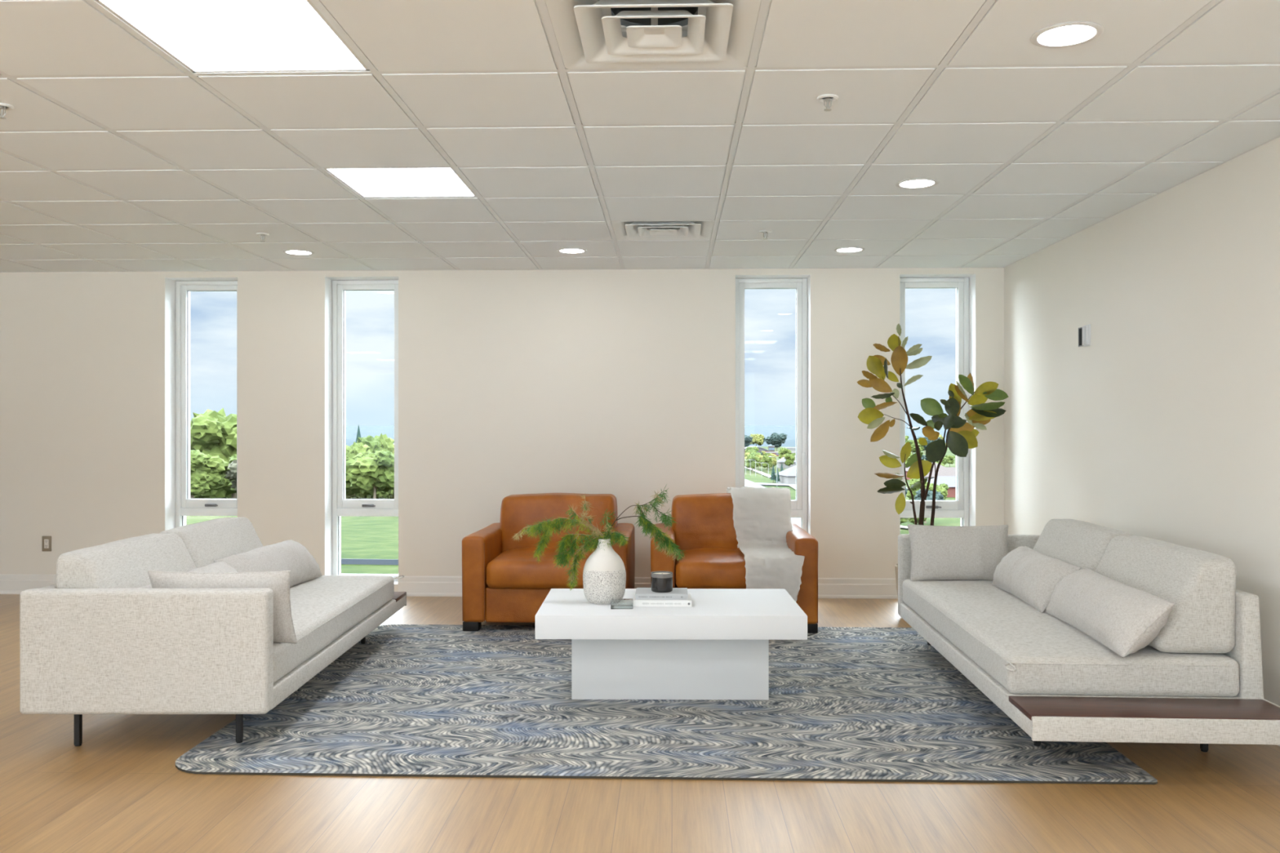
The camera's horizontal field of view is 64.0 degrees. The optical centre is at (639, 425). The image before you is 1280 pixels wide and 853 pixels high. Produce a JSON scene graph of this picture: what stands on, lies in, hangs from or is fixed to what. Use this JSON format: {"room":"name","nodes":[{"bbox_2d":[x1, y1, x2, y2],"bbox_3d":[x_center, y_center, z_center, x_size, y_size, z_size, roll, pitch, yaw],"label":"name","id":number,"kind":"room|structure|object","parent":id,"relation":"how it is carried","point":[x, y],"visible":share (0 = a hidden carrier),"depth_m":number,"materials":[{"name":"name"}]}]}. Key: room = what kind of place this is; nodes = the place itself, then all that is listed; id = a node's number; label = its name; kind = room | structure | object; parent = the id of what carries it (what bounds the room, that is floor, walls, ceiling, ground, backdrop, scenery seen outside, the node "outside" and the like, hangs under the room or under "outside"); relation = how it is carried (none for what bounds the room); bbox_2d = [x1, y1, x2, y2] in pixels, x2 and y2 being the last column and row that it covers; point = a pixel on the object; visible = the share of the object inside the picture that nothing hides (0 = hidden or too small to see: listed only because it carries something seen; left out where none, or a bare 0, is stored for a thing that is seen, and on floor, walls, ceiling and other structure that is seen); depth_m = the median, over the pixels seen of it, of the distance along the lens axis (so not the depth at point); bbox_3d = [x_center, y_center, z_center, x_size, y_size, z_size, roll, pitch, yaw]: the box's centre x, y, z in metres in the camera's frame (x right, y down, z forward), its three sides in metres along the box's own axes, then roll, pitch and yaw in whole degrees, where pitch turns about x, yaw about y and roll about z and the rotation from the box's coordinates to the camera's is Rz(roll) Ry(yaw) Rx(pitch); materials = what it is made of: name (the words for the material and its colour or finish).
{"room":"office lounge","nodes":[
{"label":"office lounge","id":0,"kind":"room"},
{"bbox_2d":[0,228,1004,591],"bbox_3d":[-2.751,-0.186,7.772,11.415,2.900,0.295,0,0,2],"label":"wall","id":1,"kind":"structure","parent":0,"point":[620,383],"depth_m":7.58,"materials":[{"name":"white paint"}]},
{"bbox_2d":[41,536,51,551],"bbox_3d":[-4.443,0.888,7.672,0.072,0.114,0.011,0,0,2],"label":"wall outlet","id":2,"kind":"object","parent":1,"relation":"attached to","point":[46,540],"visible":1,"depth_m":7.67,"materials":[{"name":"brown"}]},
{"bbox_2d":[44,539,48,548],"bbox_3d":[-4.443,0.888,7.670,0.034,0.068,0.006,0,0,2],"label":"receptacle","id":3,"kind":"object","parent":2,"relation":"attached to","point":[46,541],"depth_m":7.67,"materials":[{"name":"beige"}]},
{"bbox_2d":[175,280,237,528],"bbox_3d":[-3.266,0.040,7.833,0.544,2.275,0.126,0,0,2],"label":"window","id":4,"kind":"structure","parent":1,"relation":"in","point":[185,506],"depth_m":7.81,"materials":[{"name":"white plastic"}]},
{"bbox_2d":[332,280,398,580],"bbox_3d":[-2.060,0.040,7.795,0.546,2.275,0.126,0,0,2],"label":"window","id":5,"kind":"structure","parent":1,"relation":"in","point":[341,506],"depth_m":7.77,"materials":[{"name":"white plastic"}]},
{"bbox_2d":[0,573,897,599],"bbox_3d":[-2.756,1.191,7.612,10.815,0.146,0.026,0,0,2],"label":"baseboard","id":6,"kind":"structure","parent":1,"relation":"attached to","point":[10,584],"depth_m":7.57,"materials":[{"name":"white paint"}]},
{"bbox_2d":[735,278,807,532],"bbox_3d":[0.980,0.040,7.700,0.544,2.275,0.126,0,0,2],"label":"window","id":7,"kind":"structure","parent":1,"relation":"in","point":[799,505],"depth_m":7.67,"materials":[{"name":"white plastic"}]},
{"bbox_2d":[899,277,968,534],"bbox_3d":[2.176,0.040,7.663,0.544,2.275,0.126,0,0,2],"label":"window","id":8,"kind":"structure","parent":1,"relation":"in","point":[959,508],"depth_m":7.63,"materials":[{"name":"white plastic"}]},
{"bbox_2d":[0,0,1279,271],"bbox_3d":[-2.930,-1.157,2.060,10.811,0.023,11.131,0,0,2],"label":"ceiling","id":9,"kind":"structure","parent":0,"point":[37,37],"depth_m":4.05,"materials":[{"name":"white tile"}]},
{"bbox_2d":[0,102,13,119],"bbox_3d":[-2.286,-1.126,3.673,0.074,0.050,0.074,0,0,2],"label":"sprinkler","id":10,"kind":"object","parent":9,"relation":"attached to","point":[3,106],"visible":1,"depth_m":3.67,"materials":[{"name":"white metal"}]},
{"bbox_2d":[95,0,369,72],"bbox_3d":[-1.175,-1.163,3.042,0.583,0.027,0.583,0,0,2],"label":"led panel","id":11,"kind":"object","parent":9,"relation":"attached to","point":[203,36],"visible":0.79,"depth_m":3.03,"materials":[{"name":"white paint"}]},
{"bbox_2d":[256,232,269,241],"bbox_3d":[-2.258,-1.126,6.133,0.074,0.050,0.074,0,0,2],"label":"sprinkler","id":12,"kind":"object","parent":9,"relation":"attached to","point":[260,234],"visible":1,"depth_m":6.13,"materials":[{"name":"white metal"}]},
{"bbox_2d":[282,249,314,255],"bbox_3d":[-2.258,-1.147,6.781,0.200,0.013,0.200,0,0,2],"label":"recessed light","id":13,"kind":"object","parent":9,"relation":"in","point":[300,252],"visible":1,"depth_m":6.79,"materials":[{"name":"white paint"}]},
{"bbox_2d":[323,167,476,197],"bbox_3d":[-1.118,-1.163,4.868,0.583,0.027,0.583,0,0,2],"label":"led panel","id":14,"kind":"object","parent":9,"relation":"attached to","point":[428,181],"visible":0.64,"depth_m":4.88,"materials":[{"name":"white paint"}]},
{"bbox_2d":[556,248,586,253],"bbox_3d":[-0.446,-1.147,6.717,0.200,0.013,0.200,0,0,2],"label":"recessed light","id":15,"kind":"object","parent":9,"relation":"in","point":[568,251],"visible":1,"depth_m":6.73,"materials":[{"name":"white paint"}]},
{"bbox_2d":[0,0,1279,272],"bbox_3d":[-2.930,-1.167,2.060,10.815,0.040,11.135,0,0,2],"label":"grid","id":16,"kind":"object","parent":9,"relation":"attached to","point":[764,5],"depth_m":3.96,"materials":[{"name":"silver metal"}]},
{"bbox_2d":[545,0,760,69],"bbox_3d":[0.042,-1.272,3.004,0.583,0.270,0.583,0,0,2],"label":"ceiling vent","id":17,"kind":"object","parent":9,"relation":"in","point":[589,33],"visible":1,"depth_m":3.04,"materials":[{"name":"white metal"}]},
{"bbox_2d":[611,220,715,239],"bbox_3d":[0.137,-1.272,6.047,0.583,0.270,0.583,0,0,2],"label":"ceiling vent","id":18,"kind":"object","parent":9,"relation":"in","point":[655,229],"visible":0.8,"depth_m":6.07,"materials":[{"name":"white metal"}]},
{"bbox_2d":[759,230,771,239],"bbox_3d":[0.741,-1.126,6.055,0.074,0.050,0.074,0,0,2],"label":"sprinkler","id":19,"kind":"object","parent":9,"relation":"attached to","point":[763,232],"visible":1,"depth_m":6.05,"materials":[{"name":"white metal"}]},
{"bbox_2d":[817,93,838,111],"bbox_3d":[0.656,-1.126,3.581,0.074,0.050,0.074,0,0,2],"label":"sprinkler","id":20,"kind":"object","parent":9,"relation":"attached to","point":[827,99],"visible":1,"depth_m":3.58,"materials":[{"name":"white metal"}]},
{"bbox_2d":[833,246,865,253],"bbox_3d":[1.365,-1.147,6.681,0.200,0.013,0.200,0,0,2],"label":"recessed light","id":21,"kind":"object","parent":9,"relation":"in","point":[851,249],"visible":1,"depth_m":6.68,"materials":[{"name":"white paint"}]},
{"bbox_2d":[895,177,938,188],"bbox_3d":[1.310,-1.147,4.846,0.200,0.013,0.200,0,0,2],"label":"recessed light","id":22,"kind":"object","parent":9,"relation":"in","point":[916,183],"visible":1,"depth_m":4.85,"materials":[{"name":"white paint"}]},
{"bbox_2d":[1030,21,1103,48],"bbox_3d":[1.250,-1.147,3.003,0.200,0.013,0.200,0,0,2],"label":"recessed light","id":23,"kind":"object","parent":9,"relation":"in","point":[1066,34],"visible":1,"depth_m":3.00,"materials":[{"name":"white paint"}]},
{"bbox_2d":[0,594,1279,852],"bbox_3d":[-2.930,1.324,2.058,11.415,0.120,11.730,0,0,2],"label":"floor","id":24,"kind":"structure","parent":0,"point":[122,790],"depth_m":3.40,"materials":[{"name":"brown wood"}]},
{"bbox_2d":[19,516,406,746],"bbox_3d":[-1.888,0.883,5.103,0.981,0.763,2.387,0,0,0],"label":"sofa","id":25,"kind":"object","parent":24,"relation":"on","point":[92,642],"visible":0.88,"depth_m":3.91,"materials":[{"name":"fabric"}]},
{"bbox_2d":[56,533,196,588],"bbox_3d":[-2.145,0.686,4.420,0.304,0.370,0.841,0,0,0],"label":"cushion","id":26,"kind":"object","parent":25,"relation":"on","point":[126,563],"depth_m":4.23,"materials":[{"name":"fabric"}]},
{"bbox_2d":[136,561,236,588],"bbox_3d":[-1.937,0.759,4.511,0.245,0.249,0.845,0,0,0],"label":"throw pillow","id":27,"kind":"object","parent":25,"relation":"on","point":[218,566],"visible":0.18,"depth_m":4.62,"materials":[{"name":"fabric"}]},
{"bbox_2d":[160,516,263,568],"bbox_3d":[-2.148,0.686,5.274,0.304,0.369,0.853,0,0,0],"label":"cushion","id":28,"kind":"object","parent":25,"relation":"on","point":[206,542],"depth_m":5.17,"materials":[{"name":"fabric"}]},
{"bbox_2d":[147,570,297,644],"bbox_3d":[-1.665,0.729,4.097,0.569,0.307,0.157,0,0,-4],"label":"throw pillow","id":29,"kind":"object","parent":25,"relation":"on","point":[278,582],"visible":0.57,"depth_m":4.05,"materials":[{"name":"fabric"}]},
{"bbox_2d":[213,539,322,586],"bbox_3d":[-1.939,0.758,5.410,0.248,0.251,0.927,0,0,5],"label":"throw pillow","id":30,"kind":"object","parent":25,"relation":"on","point":[291,555],"visible":0.64,"depth_m":5.36,"materials":[{"name":"fabric"}]},
{"bbox_2d":[273,575,394,683],"bbox_3d":[-1.863,0.943,5.004,0.861,0.162,2.017,0,0,0],"label":"seat cushion","id":31,"kind":"object","parent":25,"relation":"on","point":[327,611],"depth_m":4.99,"materials":[{"name":"fabric"}]},
{"bbox_2d":[175,624,1157,784],"bbox_3d":[0.084,1.258,5.023,3.578,0.011,2.737,0,0,2],"label":"area rug","id":32,"kind":"object","parent":24,"relation":"on","point":[844,704],"visible":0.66,"depth_m":4.24,"materials":[{"name":"carpet"}]},
{"bbox_2d":[462,493,635,631],"bbox_3d":[-0.560,0.856,6.635,1.014,0.792,0.976,0,0,3],"label":"leather armchair","id":33,"kind":"object","parent":32,"relation":"on","point":[502,581],"visible":0.65,"depth_m":6.22,"materials":[{"name":"brown leather"}]},
{"bbox_2d":[486,546,594,589],"bbox_3d":[-0.566,0.896,6.510,0.712,0.198,0.726,0,0,3],"label":"seat cushion","id":34,"kind":"object","parent":33,"relation":"on","point":[507,567],"depth_m":6.17,"materials":[{"name":"leather"}]},
{"bbox_2d":[499,493,617,553],"bbox_3d":[-0.541,0.658,6.840,0.771,0.398,0.303,0,0,3],"label":"cushion","id":35,"kind":"object","parent":33,"relation":"on","point":[517,511],"depth_m":6.73,"materials":[{"name":"leather"}]},
{"bbox_2d":[534,588,807,700],"bbox_3d":[0.139,1.040,4.820,1.184,0.424,0.736,0,0,0],"label":"coffee table","id":36,"kind":"object","parent":32,"relation":"on","point":[717,647],"visible":0.97,"depth_m":4.67,"materials":[{"name":"white paint"}]},
{"bbox_2d":[582,538,626,604],"bbox_3d":[-0.167,0.680,4.808,0.203,0.296,0.203,0,0,-29],"label":"vase","id":37,"kind":"object","parent":36,"relation":"on","point":[604,574],"visible":1,"depth_m":4.73,"materials":[{"name":"beige ceramic"}]},
{"bbox_2d":[511,516,604,561],"bbox_3d":[-0.385,0.535,4.797,0.447,0.235,0.156,0,0,-1],"label":"greenery sprig","id":38,"kind":"object","parent":37,"relation":"in","point":[546,529],"visible":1,"depth_m":4.78,"materials":[{"name":"green plant"}]},
{"bbox_2d":[552,532,604,590],"bbox_3d":[-0.287,0.631,4.801,0.272,0.283,0.159,0,0,-1],"label":"greenery sprig","id":39,"kind":"object","parent":37,"relation":"in","point":[565,542],"visible":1,"depth_m":4.79,"materials":[{"name":"green plant"}]},
{"bbox_2d":[565,493,629,547],"bbox_3d":[-0.202,0.464,4.819,0.336,0.291,0.125,0,0,12],"label":"greenery sprig","id":40,"kind":"object","parent":37,"relation":"in","point":[619,537],"visible":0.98,"depth_m":4.81,"materials":[{"name":"green plant"}]},
{"bbox_2d":[606,484,685,561],"bbox_3d":[0.028,0.456,4.812,0.385,0.368,0.155,0,0,2],"label":"greenery sprig","id":41,"kind":"object","parent":37,"relation":"in","point":[665,543],"visible":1,"depth_m":4.79,"materials":[{"name":"green plant"}]},
{"bbox_2d":[610,599,632,608],"bbox_3d":[-0.082,0.813,4.660,0.100,0.030,0.100,0,0,0],"label":"glass block","id":42,"kind":"object","parent":36,"relation":"on","point":[624,606],"visible":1,"depth_m":4.69,"materials":[{"name":"grey glass"}]},
{"bbox_2d":[632,592,691,607],"bbox_3d":[0.105,0.814,4.774,0.268,0.029,0.216,0,0,2],"label":"book","id":43,"kind":"object","parent":36,"relation":"on","point":[661,603],"visible":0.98,"depth_m":4.67,"materials":[{"name":"white paper"}]},
{"bbox_2d":[635,587,688,599],"bbox_3d":[0.101,0.785,4.773,0.240,0.027,0.180,0,0,2],"label":"book","id":44,"kind":"object","parent":43,"relation":"on","point":[642,593],"visible":0.98,"depth_m":4.69,"materials":[{"name":"white paper"}]},
{"bbox_2d":[650,571,672,592],"bbox_3d":[0.102,0.729,4.764,0.102,0.086,0.102,0,0,2],"label":"jar candle","id":45,"kind":"object","parent":44,"relation":"on","point":[661,581],"visible":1,"depth_m":4.72,"materials":[{"name":"black glass"}]},
{"bbox_2d":[650,493,818,633],"bbox_3d":[0.579,0.856,6.603,1.014,0.792,0.976,0,0,1],"label":"leather armchair","id":46,"kind":"object","parent":32,"relation":"on","point":[704,530],"visible":0.42,"depth_m":6.24,"materials":[{"name":"brown leather"}]},
{"bbox_2d":[671,493,739,550],"bbox_3d":[0.594,0.658,6.809,0.771,0.398,0.303,0,0,1],"label":"cushion","id":47,"kind":"object","parent":46,"relation":"on","point":[704,521],"depth_m":6.69,"materials":[{"name":"leather"}]},
{"bbox_2d":[675,547,746,588],"bbox_3d":[0.577,0.896,6.478,0.712,0.198,0.726,0,0,1],"label":"seat cushion","id":48,"kind":"object","parent":46,"relation":"on","point":[700,567],"depth_m":6.14,"materials":[{"name":"leather"}]},
{"bbox_2d":[726,486,804,601],"bbox_3d":[0.786,0.736,6.534,0.422,0.646,0.975,0,0,2],"label":"throw blanket","id":49,"kind":"object","parent":46,"relation":"on","point":[762,518],"visible":0.9,"depth_m":6.59,"materials":[{"name":"white fabric"}]},
{"bbox_2d":[857,323,1008,595],"bbox_3d":[1.925,0.442,6.693,0.998,2.202,0.360,0,0,2],"label":"rubber plant","id":50,"kind":"object","parent":24,"relation":"on","point":[961,437],"visible":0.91,"depth_m":6.70,"materials":[{"name":"green plant"}]},
{"bbox_2d":[897,519,1279,751],"bbox_3d":[1.897,0.883,4.760,0.981,0.762,2.387,0,0,3],"label":"sofa","id":51,"kind":"object","parent":24,"relation":"on","point":[1200,680],"visible":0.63,"depth_m":3.87,"materials":[{"name":"fabric"}]},
{"bbox_2d":[907,524,1008,581],"bbox_3d":[1.800,0.719,5.774,0.568,0.310,0.146,0,0,5],"label":"throw pillow","id":52,"kind":"object","parent":51,"relation":"on","point":[937,552],"visible":0.83,"depth_m":5.73,"materials":[{"name":"fabric"}]},
{"bbox_2d":[991,546,1081,613],"bbox_3d":[1.968,0.761,5.129,0.249,0.247,0.850,0,0,6],"label":"throw pillow","id":53,"kind":"object","parent":51,"relation":"on","point":[1027,574],"visible":0.9,"depth_m":4.92,"materials":[{"name":"fabric"}]},
{"bbox_2d":[902,578,1239,697],"bbox_3d":[1.877,0.943,4.860,0.861,0.162,2.017,0,0,3],"label":"seat cushion","id":54,"kind":"object","parent":51,"relation":"on","point":[988,628],"depth_m":3.95,"materials":[{"name":"fabric"}]},
{"bbox_2d":[1032,519,1132,571],"bbox_3d":[2.177,0.686,5.169,0.304,0.369,0.843,0,0,3],"label":"cushion","id":55,"kind":"object","parent":51,"relation":"on","point":[1083,544],"depth_m":5.06,"materials":[{"name":"fabric"}]},
{"bbox_2d":[1045,568,1175,657],"bbox_3d":[1.921,0.762,4.250,0.244,0.248,0.934,0,0,5],"label":"throw pillow","id":56,"kind":"object","parent":51,"relation":"on","point":[1125,619],"visible":1,"depth_m":3.98,"materials":[{"name":"fabric"}]},
{"bbox_2d":[1094,535,1235,653],"bbox_3d":[2.132,0.686,4.302,0.304,0.370,0.868,0,0,3],"label":"cushion","id":57,"kind":"object","parent":51,"relation":"on","point":[1202,584],"depth_m":3.89,"materials":[{"name":"fabric"}]},
{"bbox_2d":[1004,136,1279,706],"bbox_3d":[2.620,-0.186,1.736,0.300,2.900,11.435,0,0,2],"label":"wall","id":58,"kind":"structure","parent":0,"point":[1165,427],"depth_m":5.03,"materials":[{"name":"white paint"}]},
{"bbox_2d":[1078,327,1083,346],"bbox_3d":[2.603,-0.521,6.050,0.004,0.112,0.068,0,0,2],"label":"junction box","id":59,"kind":"object","parent":58,"relation":"attached to","point":[1080,329],"visible":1,"depth_m":6.06,"materials":[{"name":"grey"}]},
{"bbox_2d":[1082,324,1090,346],"bbox_3d":[2.592,-0.521,5.957,0.020,0.124,0.092,0,0,2],"label":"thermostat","id":60,"kind":"object","parent":58,"relation":"attached to","point":[1086,329],"visible":1,"depth_m":5.93,"materials":[{"name":"white paint"}]},
{"label":"outside","id":61,"kind":"structure","parent":0,"visible":0},
{"bbox_2d":[744,482,906,488],"bbox_3d":[98.327,17.064,271.985,143.082,0.298,58.444,0,0,2],"label":"street","id":62,"kind":"structure","parent":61,"point":[748,483],"depth_m":293.56,"materials":[{"name":"grey asphalt"}]},
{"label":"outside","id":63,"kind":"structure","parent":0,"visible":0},
{"bbox_2d":[744,479,800,527],"bbox_3d":[40.756,17.164,270.982,63.510,0.470,296.894,0,0,2],"label":"road","id":64,"kind":"structure","parent":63,"point":[797,521],"depth_m":189.49,"materials":[{"name":"grey asphalt"}]},
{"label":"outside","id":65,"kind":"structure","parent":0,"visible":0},
{"bbox_2d":[744,466,907,528],"bbox_3d":[61.045,17.112,281.769,46.636,0.419,272.996,0,0,2],"label":"sidewalk","id":66,"kind":"structure","parent":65,"point":[753,469],"depth_m":352.89,"materials":[{"name":"grey concrete"}]},
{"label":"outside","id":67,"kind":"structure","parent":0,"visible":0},
{"bbox_2d":[186,446,960,573],"bbox_3d":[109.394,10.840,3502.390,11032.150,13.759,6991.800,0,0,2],"label":"terrain","id":68,"kind":"structure","parent":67,"point":[362,537],"depth_m":40.34,"materials":[{"name":"green plant"}]},
{"bbox_2d":[190,494,226,498],"bbox_3d":[-51.066,7.448,119.830,7.718,10.109,7.288,0,0,-15],"label":"leafy tree","id":69,"kind":"object","parent":68,"relation":"on","point":[201,496],"visible":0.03,"depth_m":117.46,"materials":[{"name":"green plant"}]},
{"bbox_2d":[190,449,230,498],"bbox_3d":[-30.756,3.668,69.629,4.682,4.271,4.561,0,0,15],"label":"leafy tree","id":70,"kind":"object","parent":68,"relation":"on","point":[206,470],"visible":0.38,"depth_m":68.86,"materials":[{"name":"green plant"}]},
{"bbox_2d":[190,408,236,498],"bbox_3d":[-42.349,4.451,107.113,11.991,12.606,11.324,0,0,21],"label":"leafy tree","id":71,"kind":"object","parent":68,"relation":"on","point":[212,433],"visible":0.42,"depth_m":103.98,"materials":[{"name":"green plant"}]},
{"bbox_2d":[223,463,236,490],"bbox_3d":[-28.018,4.190,74.049,3.020,3.737,3.473,0,0,10],"label":"leafy tree","id":72,"kind":"object","parent":68,"relation":"on","point":[230,476],"visible":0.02,"depth_m":72.88,"materials":[{"name":"green plant"}]},
{"bbox_2d":[226,454,236,491],"bbox_3d":[-29.078,4.330,78.325,5.053,4.461,5.351,0,0,-31],"label":"leafy tree","id":73,"kind":"object","parent":68,"relation":"on","point":[232,458],"visible":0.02,"depth_m":77.11,"materials":[{"name":"green plant"}]},
{"bbox_2d":[228,459,236,475],"bbox_3d":[-25.865,3.565,70.533,4.493,4.286,3.908,0,0,12],"label":"leafy tree","id":74,"kind":"object","parent":68,"relation":"on","point":[233,464],"visible":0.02,"depth_m":69.49,"materials":[{"name":"green plant"}]},
{"bbox_2d":[345,441,371,498],"bbox_3d":[-26.190,4.648,90.763,5.857,6.467,5.531,0,0,6],"label":"leafy tree","id":75,"kind":"object","parent":68,"relation":"on","point":[351,451],"visible":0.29,"depth_m":89.97,"materials":[{"name":"green plant"}]},
{"bbox_2d":[353,493,379,498],"bbox_3d":[-27.323,6.236,103.117,4.803,6.345,4.535,0,0,-41],"label":"bush","id":76,"kind":"object","parent":68,"relation":"on","point":[358,495],"visible":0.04,"depth_m":102.64,"materials":[{"name":"green plant"}]},
{"bbox_2d":[341,558,398,564],"bbox_3d":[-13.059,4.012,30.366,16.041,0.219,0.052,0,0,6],"label":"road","id":77,"kind":"structure","parent":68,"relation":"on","point":[348,562],"depth_m":29.82,"materials":[{"name":"grey asphalt"}]},
{"bbox_2d":[346,433,394,498],"bbox_3d":[-31.745,6.335,119.836,8.082,10.860,7.632,0,0,-23],"label":"leafy tree","id":78,"kind":"object","parent":68,"relation":"on","point":[380,442],"visible":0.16,"depth_m":118.47,"materials":[{"name":"green plant"}]},
{"bbox_2d":[347,448,394,498],"bbox_3d":[-22.157,4.572,85.821,4.916,5.151,5.206,0,0,29],"label":"leafy tree","id":79,"kind":"object","parent":68,"relation":"on","point":[371,472],"visible":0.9,"depth_m":84.60,"materials":[{"name":"green plant"}]},
{"bbox_2d":[365,488,394,498],"bbox_3d":[-24.050,5.596,96.894,4.507,5.817,4.256,0,0,-19],"label":"bush","id":80,"kind":"object","parent":68,"relation":"on","point":[381,495],"visible":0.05,"depth_m":95.66,"materials":[{"name":"green plant"}]},
{"bbox_2d":[345,425,947,447],"bbox_3d":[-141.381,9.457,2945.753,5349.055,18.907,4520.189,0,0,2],"label":"woodland","id":81,"kind":"object","parent":68,"relation":"on","point":[351,431],"visible":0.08,"depth_m":1703.00,"materials":[{"name":"green plant"}]},
{"bbox_2d":[744,435,752,447],"bbox_3d":[70.449,12.071,691.693,12.210,10.822,14.132,0,0,15],"label":"leafy tree","id":82,"kind":"object","parent":68,"relation":"on","point":[748,439],"visible":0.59,"depth_m":687.74,"materials":[{"name":"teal plant"}]},
{"bbox_2d":[744,445,759,453],"bbox_3d":[51.385,13.565,471.230,7.496,8.025,7.079,0,0,35],"label":"leafy tree","id":83,"kind":"object","parent":68,"relation":"on","point":[756,448],"visible":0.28,"depth_m":469.68,"materials":[{"name":"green plant"}]},
{"bbox_2d":[744,454,759,472],"bbox_3d":[40.636,13.965,370.411,5.722,7.001,5.404,0,0,-11],"label":"leafy tree","id":84,"kind":"object","parent":68,"relation":"on","point":[751,464],"visible":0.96,"depth_m":369.11,"materials":[{"name":"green plant"}]},
{"bbox_2d":[749,433,764,446],"bbox_3d":[83.051,11.869,733.741,12.365,11.619,11.659,0,0,-31],"label":"leafy tree","id":85,"kind":"object","parent":68,"relation":"on","point":[757,439],"visible":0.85,"depth_m":730.66,"materials":[{"name":"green plant"}]},
{"bbox_2d":[744,445,769,453],"bbox_3d":[65.667,14.947,590.237,17.000,5.600,13.000,0,0,2],"label":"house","id":86,"kind":"structure","parent":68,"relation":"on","point":[761,449],"depth_m":583.96,"materials":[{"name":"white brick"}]},
{"bbox_2d":[760,455,773,468],"bbox_3d":[46.491,14.190,374.698,4.926,6.435,4.652,0,0,-41],"label":"leafy tree","id":87,"kind":"object","parent":68,"relation":"on","point":[766,460],"visible":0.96,"depth_m":373.28,"materials":[{"name":"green plant"}]},
{"bbox_2d":[769,463,775,482],"bbox_3d":[40.253,14.378,308.901,2.084,6.052,2.303,0,0,2],"label":"conifer tree","id":88,"kind":"object","parent":68,"relation":"on","point":[773,475],"visible":0.96,"depth_m":308.55,"materials":[{"name":"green plant"}]},
{"bbox_2d":[764,432,786,451],"bbox_3d":[89.883,11.065,675.540,12.824,12.712,14.842,0,0,-36],"label":"leafy tree","id":89,"kind":"object","parent":68,"relation":"on","point":[775,439],"visible":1,"depth_m":672.30,"materials":[{"name":"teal plant"}]},
{"bbox_2d":[777,447,791,458],"bbox_3d":[65.929,13.787,465.731,6.342,7.505,5.989,0,0,-6],"label":"leafy tree","id":90,"kind":"object","parent":68,"relation":"on","point":[784,451],"visible":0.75,"depth_m":464.55,"materials":[{"name":"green plant"}]},
{"bbox_2d":[775,465,795,484],"bbox_3d":[48.793,15.122,303.625,15.000,6.300,12.000,0,0,-10],"label":"house","id":91,"kind":"structure","parent":68,"relation":"on","point":[788,476],"depth_m":299.57,"materials":[{"name":"grey paint"}]},
{"bbox_2d":[777,455,795,468],"bbox_3d":[62.378,15.212,413.254,14.000,6.100,11.000,0,0,2],"label":"house","id":92,"kind":"structure","parent":68,"relation":"on","point":[782,460],"depth_m":408.47,"materials":[{"name":"white paint"}]},
{"bbox_2d":[784,453,795,467],"bbox_3d":[58.111,14.138,396.647,4.904,6.688,4.631,0,0,44],"label":"leafy tree","id":93,"kind":"object","parent":68,"relation":"on","point":[789,458],"visible":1,"depth_m":395.42,"materials":[{"name":"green plant"}]},
{"bbox_2d":[905,439,922,453],"bbox_3d":[148.515,12.514,558.385,11.122,9.736,10.504,0,0,36],"label":"leafy tree","id":94,"kind":"object","parent":68,"relation":"on","point":[911,442],"visible":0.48,"depth_m":554.91,"materials":[{"name":"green plant"}]},
{"bbox_2d":[907,517,926,524],"bbox_3d":[46.356,15.091,170.287,4.658,5.037,4.932,0,0,-32],"label":"leafy tree","id":95,"kind":"object","parent":68,"relation":"on","point":[911,520],"visible":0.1,"depth_m":169.32,"materials":[{"name":"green plant"}]},
{"bbox_2d":[906,478,930,499],"bbox_3d":[60.068,14.536,220.105,5.645,6.632,5.331,0,0,19],"label":"leafy tree","id":96,"kind":"object","parent":68,"relation":"on","point":[913,481],"visible":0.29,"depth_m":219.47,"materials":[{"name":"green plant"}]},
{"bbox_2d":[905,462,944,479],"bbox_3d":[92.526,15.313,332.273,15.000,6.300,11.000,0,0,-8],"label":"house","id":97,"kind":"structure","parent":68,"relation":"on","point":[936,464],"depth_m":330.14,"materials":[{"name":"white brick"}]},
{"bbox_2d":[914,488,943,523],"bbox_3d":[51.190,14.392,182.495,5.456,6.546,6.314,0,0,40],"label":"leafy tree","id":98,"kind":"object","parent":68,"relation":"on","point":[938,496],"visible":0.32,"depth_m":181.57,"materials":[{"name":"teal plant"}]},
{"bbox_2d":[924,483,949,500],"bbox_3d":[59.557,14.663,205.176,5.209,6.283,5.516,0,0,-25],"label":"leafy tree","id":99,"kind":"object","parent":68,"relation":"on","point":[943,488],"visible":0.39,"depth_m":203.94,"materials":[{"name":"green plant"}]},
{"bbox_2d":[924,466,955,480],"bbox_3d":[89.955,15.365,297.336,16.000,6.300,11.000,0,0,10],"label":"house","id":100,"kind":"structure","parent":68,"relation":"on","point":[943,471],"depth_m":294.93,"materials":[{"name":"grey paint"}]},
{"bbox_2d":[927,475,955,497],"bbox_3d":[76.951,15.529,252.721,14.000,5.900,10.000,0,0,2],"label":"house","id":101,"kind":"structure","parent":68,"relation":"on","point":[950,481],"depth_m":249.75,"materials":[{"name":"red brick"}]},
{"bbox_2d":[944,455,955,466],"bbox_3d":[127.973,14.816,423.664,4.394,5.059,4.652,0,0,23],"label":"leafy tree","id":102,"kind":"object","parent":68,"relation":"on","point":[950,460],"visible":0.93,"depth_m":422.36,"materials":[{"name":"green plant"}]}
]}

